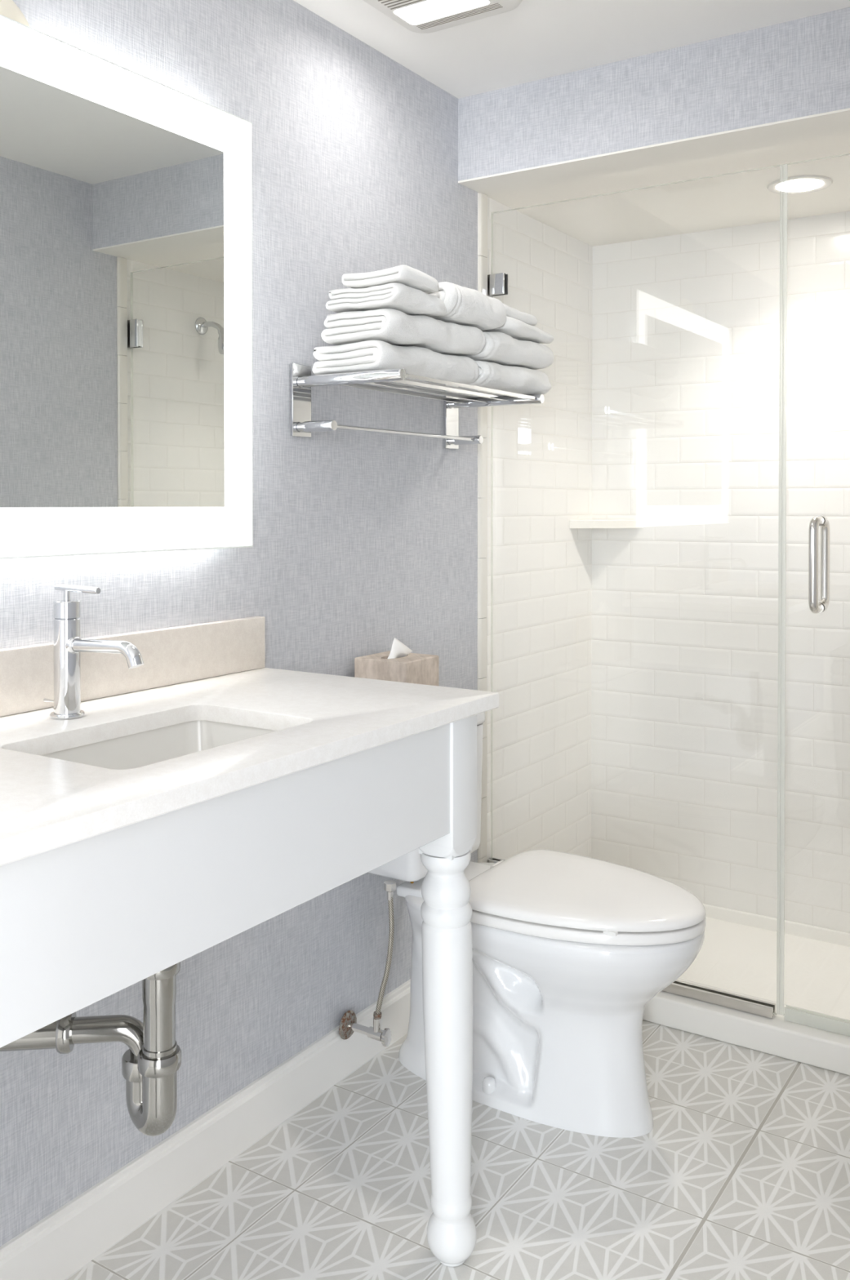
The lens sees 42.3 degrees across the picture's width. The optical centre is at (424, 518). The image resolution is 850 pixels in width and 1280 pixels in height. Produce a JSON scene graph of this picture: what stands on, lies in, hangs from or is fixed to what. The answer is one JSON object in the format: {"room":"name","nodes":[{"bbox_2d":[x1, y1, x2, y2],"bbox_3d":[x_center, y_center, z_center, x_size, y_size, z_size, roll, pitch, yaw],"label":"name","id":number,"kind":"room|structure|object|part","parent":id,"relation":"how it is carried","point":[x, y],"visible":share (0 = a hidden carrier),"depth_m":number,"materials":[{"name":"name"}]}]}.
{"room":"hotel bathroom","nodes":[
{"label":"hotel bathroom","id":0,"kind":"room"},
{"bbox_2d":[0,0,592,1245],"bbox_3d":[-0.696,0.034,1.611,0.120,2.289,4.485,0,1,33],"label":"wall","id":1,"kind":"structure","parent":0,"point":[363,540],"depth_m":2.28,"materials":[{"name":"fabric"}]},
{"bbox_2d":[0,0,29,26],"bbox_3d":[-0.625,-0.687,1.580,0.022,0.174,0.174,0,1,33],"label":"cover plate","id":2,"kind":"object","parent":1,"relation":"attached to","point":[8,8],"visible":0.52,"depth_m":1.60,"materials":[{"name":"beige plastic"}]},
{"bbox_2d":[0,14,253,559],"bbox_3d":[-0.588,-0.332,1.634,0.030,0.780,0.952,0,1,33],"label":"backlit mirror","id":3,"kind":"object","parent":1,"relation":"attached to","point":[126,195],"visible":1,"depth_m":1.76,"materials":[{"name":"white mirror"}]},
{"bbox_2d":[0,616,265,716],"bbox_3d":[-0.592,0.239,1.643,0.020,0.096,1.040,0,1,33],"label":"backsplash","id":4,"kind":"structure","parent":1,"relation":"attached to","point":[171,655],"depth_m":1.83,"materials":[{"name":"beige stone"}]},
{"bbox_2d":[0,978,410,1279],"bbox_3d":[-0.827,1.130,1.299,0.015,0.106,3.555,0,1,33],"label":"baseboard","id":5,"kind":"structure","parent":1,"relation":"attached to","point":[68,1238],"depth_m":1.92,"materials":[{"name":"white paint"}]},
{"bbox_2d":[338,880,396,1046],"bbox_3d":[-0.121,0.918,2.278,0.131,0.344,0.058,0,1,33],"label":"water supply valve","id":6,"kind":"object","parent":1,"relation":"attached to","point":[348,1024],"visible":1,"depth_m":2.26,"materials":[{"name":"silver metal"}]},
{"bbox_3d":[-0.081,1.062,2.253,0.017,0.037,0.029,0,1,33],"label":"valve handle","id":7,"kind":"part","parent":6,"relation":"part of","materials":[{"name":"silver metal"}]},
{"bbox_2d":[289,363,543,449],"bbox_3d":[0.010,-0.236,2.356,0.249,0.143,0.628,0,1,33],"label":"towel rack","id":8,"kind":"object","parent":1,"relation":"attached to","point":[302,380],"visible":1,"depth_m":2.23,"materials":[{"name":"silver metal"}]},
{"bbox_3d":[-0.246,-0.234,2.183,0.007,0.143,0.058,0,1,33],"label":"wall plate","id":9,"kind":"part","parent":8,"relation":"part of","materials":[{"name":"silver metal"}]},
{"bbox_3d":[-0.210,-0.181,2.160,0.081,0.021,0.021,0,1,33],"label":"bar post","id":10,"kind":"part","parent":8,"relation":"part of","materials":[{"name":"silver metal"}]},
{"bbox_3d":[-0.142,-0.270,2.115,0.242,0.022,0.022,0,1,33],"label":"shelf arm","id":11,"kind":"part","parent":8,"relation":"part of","materials":[{"name":"silver metal"}]},
{"bbox_2d":[311,340,478,387],"bbox_3d":[-0.056,-0.315,2.260,0.208,0.062,0.325,0,1,33],"label":"folded towel","id":12,"kind":"object","parent":8,"relation":"on","point":[368,355],"visible":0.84,"depth_m":2.16,"materials":[{"name":"fabric"}]},
{"bbox_2d":[320,308,485,355],"bbox_3d":[-0.040,-0.374,2.250,0.201,0.065,0.329,0,1,33],"label":"folded towel","id":13,"kind":"object","parent":12,"relation":"on","point":[392,326],"visible":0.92,"depth_m":2.15,"materials":[{"name":"fabric"}]},
{"bbox_2d":[325,282,446,316],"bbox_3d":[-0.076,-0.425,2.177,0.192,0.049,0.170,0,1,33],"label":"folded towel","id":14,"kind":"object","parent":13,"relation":"on","point":[409,300],"visible":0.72,"depth_m":2.12,"materials":[{"name":"fabric"}]},
{"bbox_2d":[341,265,439,292],"bbox_3d":[-0.066,-0.460,2.148,0.165,0.038,0.132,0,1,33],"label":"folded towel","id":15,"kind":"object","parent":14,"relation":"on","point":[406,275],"visible":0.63,"depth_m":2.10,"materials":[{"name":"fabric"}]},
{"bbox_2d":[424,281,506,330],"bbox_3d":[0.049,-0.443,2.333,0.182,0.076,0.238,0,1,33],"label":"folded towel","id":16,"kind":"object","parent":13,"relation":"on","point":[464,306],"visible":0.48,"depth_m":2.26,"materials":[{"name":"fabric"}]},
{"bbox_3d":[-0.049,-0.274,2.393,0.008,0.008,0.552,0,1,33],"label":"shelf rod","id":17,"kind":"part","parent":8,"relation":"part of","materials":[{"name":"silver metal"}]},
{"bbox_3d":[0.002,-0.273,2.361,0.008,0.008,0.552,0,1,33],"label":"shelf rod","id":18,"kind":"part","parent":8,"relation":"part of","materials":[{"name":"silver metal"}]},
{"bbox_3d":[0.053,-0.273,2.327,0.008,0.008,0.552,0,1,33],"label":"shelf rod","id":19,"kind":"part","parent":8,"relation":"part of","materials":[{"name":"silver metal"}]},
{"bbox_3d":[0.064,-0.240,2.660,0.007,0.143,0.058,0,1,33],"label":"wall plate","id":20,"kind":"part","parent":8,"relation":"part of","materials":[{"name":"silver metal"}]},
{"bbox_3d":[0.100,-0.188,2.638,0.081,0.021,0.021,0,1,33],"label":"bar post","id":21,"kind":"part","parent":8,"relation":"part of","materials":[{"name":"silver metal"}]},
{"bbox_3d":[0.105,-0.272,2.294,0.008,0.008,0.552,0,1,33],"label":"shelf rod","id":22,"kind":"part","parent":8,"relation":"part of","materials":[{"name":"silver metal"}]},
{"bbox_2d":[419,360,551,397],"bbox_3d":[0.135,-0.318,2.501,0.211,0.064,0.294,0,1,33],"label":"folded towel","id":23,"kind":"object","parent":8,"relation":"on","point":[522,380],"visible":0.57,"depth_m":2.44,"materials":[{"name":"fabric"}]},
{"bbox_2d":[460,331,553,369],"bbox_3d":[0.147,-0.377,2.497,0.199,0.066,0.286,0,1,33],"label":"folded towel","id":24,"kind":"object","parent":23,"relation":"on","point":[500,348],"visible":0.52,"depth_m":2.43,"materials":[{"name":"fabric"}]},
{"bbox_2d":[481,315,553,343],"bbox_3d":[0.173,-0.425,2.519,0.177,0.040,0.225,0,1,33],"label":"folded towel","id":25,"kind":"object","parent":24,"relation":"on","point":[517,329],"visible":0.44,"depth_m":2.45,"materials":[{"name":"fabric"}]},
{"bbox_2d":[502,303,537,325],"bbox_3d":[0.156,-0.454,2.497,0.152,0.037,0.158,0,1,33],"label":"folded towel","id":26,"kind":"object","parent":25,"relation":"on","point":[529,319],"visible":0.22,"depth_m":2.46,"materials":[{"name":"fabric"}]},
{"bbox_3d":[0.168,-0.276,2.592,0.242,0.022,0.022,0,1,33],"label":"shelf arm","id":27,"kind":"part","parent":8,"relation":"part of","materials":[{"name":"silver metal"}]},
{"bbox_2d":[477,192,487,862],"bbox_3d":[0.146,0.140,2.792,0.008,1.918,0.037,0,1,33],"label":"trim","id":28,"kind":"structure","parent":1,"relation":"attached to","point":[482,198],"depth_m":2.78,"materials":[{"name":"white tile"}]},
{"bbox_2d":[487,164,781,1017],"bbox_3d":[0.471,0.163,2.623,0.738,1.878,0.029,0,1,33],"label":"fixed glass panel","id":29,"kind":"object","parent":1,"relation":"attached to","point":[497,283],"visible":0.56,"depth_m":2.53,"materials":[{"name":"clear glass"}]},
{"bbox_2d":[64,1019,849,1279],"bbox_3d":[-0.045,1.234,1.205,1.670,0.100,4.485,0,1,33],"label":"floor","id":30,"kind":"structure","parent":0,"point":[741,1171],"depth_m":1.92,"materials":[{"name":"tile"}]},
{"bbox_2d":[0,714,476,1266],"bbox_3d":[-0.385,0.747,1.499,0.526,0.866,0.997,0,1,33],"label":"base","id":31,"kind":"object","parent":30,"relation":"on","point":[84,922],"visible":0.96,"depth_m":1.37,"materials":[{"name":"white paint"}]},
{"bbox_2d":[0,667,498,866],"bbox_3d":[-0.380,0.301,1.507,0.524,0.025,1.040,0,1,33],"label":"countertop","id":32,"kind":"structure","parent":31,"relation":"on","point":[46,803],"depth_m":1.48,"materials":[{"name":"white stone"}]},
{"bbox_2d":[43,583,143,719],"bbox_3d":[-0.475,0.192,1.566,0.204,0.192,0.048,0,1,33],"label":"faucet","id":33,"kind":"object","parent":32,"relation":"on","point":[68,645],"visible":1,"depth_m":1.58,"materials":[{"name":"silver metal"}]},
{"bbox_3d":[-0.546,0.268,1.613,0.034,0.006,0.006,0,1,33],"label":"lift rod","id":34,"kind":"part","parent":33,"relation":"part of","materials":[{"name":"silver metal"}]},
{"bbox_3d":[-0.500,0.107,1.581,0.090,0.024,0.010,0,1,33],"label":"lever","id":35,"kind":"part","parent":33,"relation":"part of","materials":[{"name":"silver metal"}]},
{"bbox_3d":[-0.449,0.188,1.549,0.142,0.038,0.027,0,1,33],"label":"spout","id":36,"kind":"part","parent":33,"relation":"part of","materials":[{"name":"silver metal"}]},
{"bbox_2d":[40,720,276,769],"bbox_3d":[-0.350,0.388,1.489,0.298,0.147,0.422,0,1,33],"label":"undermount sink","id":37,"kind":"object","parent":32,"relation":"in","point":[146,748],"visible":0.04,"depth_m":1.63,"materials":[{"name":"white ceramic"}]},
{"bbox_2d":[0,961,181,1136],"bbox_3d":[-0.517,0.654,1.520,0.369,0.388,0.090,0,1,2],"label":"trap","id":38,"kind":"object","parent":37,"relation":"attached to","point":[151,1063],"visible":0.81,"depth_m":1.49,"materials":[{"name":"silver metal"}]},
{"bbox_3d":[-0.538,0.724,1.518,0.325,0.063,0.034,0,1,-7],"label":"waste arm","id":39,"kind":"part","parent":38,"relation":"part of","materials":[{"name":"silver metal"}]},
{"bbox_3d":[0.038,0.744,1.761,0.103,0.866,0.097,0,1,33],"label":"leg","id":40,"kind":"part","parent":31,"relation":"part of","materials":[{"name":"white paint"}]},
{"bbox_2d":[367,711,706,1137],"bbox_3d":[0.225,0.796,2.239,0.700,0.748,0.377,0,1,33],"label":"toilet","id":41,"kind":"object","parent":30,"relation":"on","point":[570,952],"visible":0.82,"depth_m":2.10,"materials":[{"name":"white ceramic"}]},
{"bbox_2d":[354,637,438,685],"bbox_3d":[-0.059,0.336,2.329,0.131,0.169,0.128,0,1,33],"label":"tissue box","id":42,"kind":"object","parent":41,"relation":"on","point":[398,664],"visible":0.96,"depth_m":2.29,"materials":[{"name":"brown wood"}]},
{"bbox_3d":[-0.002,0.602,2.388,0.146,0.284,0.291,0,1,33],"label":"tank","id":43,"kind":"part","parent":41,"relation":"part of","materials":[{"name":"white ceramic"}]},
{"bbox_3d":[-0.003,0.439,2.385,0.154,0.038,0.301,0,1,33],"label":"tank lid","id":44,"kind":"part","parent":41,"relation":"part of","materials":[{"name":"white ceramic"}]},
{"bbox_3d":[0.233,0.972,2.236,0.668,0.396,0.366,0,1,33],"label":"bowl","id":45,"kind":"part","parent":41,"relation":"part of","materials":[{"name":"white ceramic"}]},
{"bbox_3d":[0.326,0.736,2.173,0.458,0.024,0.375,0,1,33],"label":"lid","id":46,"kind":"part","parent":41,"relation":"part of","materials":[{"name":"white plastic"}]},
{"bbox_2d":[642,977,849,1075],"bbox_3d":[0.750,1.136,2.473,1.383,0.064,0.130,0,1,33],"label":"curb","id":47,"kind":"object","parent":30,"relation":"on","point":[807,1042],"visible":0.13,"depth_m":2.42,"materials":[{"name":"white stone"}]},
{"bbox_2d":[293,0,849,98],"bbox_3d":[-0.312,-1.050,0.807,1.623,0.100,3.577,0,1,33],"label":"ceiling","id":48,"kind":"structure","parent":0,"point":[535,40],"depth_m":2.31,"materials":[{"name":"white paint"}]},
{"bbox_2d":[362,0,522,33],"bbox_3d":[0.010,-1.003,2.077,0.267,0.025,0.318,0,1,33],"label":"ceiling vent","id":49,"kind":"object","parent":48,"relation":"in","point":[420,16],"visible":1,"depth_m":2.16,"materials":[{"name":"white plastic"}]},
{"bbox_2d":[457,7,849,181],"bbox_3d":[0.908,-0.974,2.689,1.623,0.301,0.908,0,1,33],"label":"wall header","id":50,"kind":"structure","parent":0,"point":[799,68],"depth_m":2.40,"materials":[{"name":"fabric"}]},
{"bbox_2d":[457,108,849,246],"bbox_3d":[0.875,-0.821,2.641,1.383,0.004,0.788,0,1,33],"label":"ceiling","id":51,"kind":"structure","parent":0,"point":[744,198],"depth_m":2.69,"materials":[{"name":"white paint"}]},
{"bbox_2d":[766,175,832,195],"bbox_3d":[0.919,-0.817,2.698,0.154,0.004,0.154,0,1,33],"label":"recessed light","id":52,"kind":"object","parent":51,"relation":"in","point":[801,184],"visible":0.98,"depth_m":2.69,"materials":[{"name":"white plastic"}]},
{"bbox_2d":[591,211,849,933],"bbox_3d":[1.123,0.166,3.035,1.383,1.988,0.120,0,1,33],"label":"wall","id":53,"kind":"structure","parent":0,"point":[686,326],"depth_m":3.14,"materials":[{"name":"white tile"}]},
{"bbox_2d":[569,519,643,528],"bbox_3d":[0.536,0.016,3.247,0.166,0.025,0.158,0,1,33],"label":"corner shelf","id":54,"kind":"object","parent":53,"relation":"attached to","point":[584,523],"visible":1,"depth_m":3.24,"materials":[{"name":"white stone"}]},
{"bbox_2d":[678,902,849,1019],"bbox_3d":[0.936,1.140,2.760,1.383,0.047,0.565,0,1,33],"label":"floor","id":55,"kind":"structure","parent":0,"point":[738,952],"depth_m":2.85,"materials":[{"name":"white plastic"}]},
{"bbox_3d":[1.565,0.175,2.337,0.120,1.988,0.810,0,1,33],"label":"wall","id":56,"kind":"structure","parent":0,"visible":0},
{"bbox_2d":[779,153,849,1031],"bbox_3d":[1.051,0.167,2.247,0.646,1.876,0.122,0,1,33],"label":"shower door","id":57,"kind":"structure","parent":56,"relation":"attached to","point":[815,607],"depth_m":2.41,"materials":[{"name":"clear glass"}]},
{"bbox_3d":[0.852,0.099,2.375,0.022,0.211,0.122,0,1,33],"label":"pull handle","id":58,"kind":"part","parent":57,"relation":"part of","materials":[{"name":"silver metal"}]}
]}

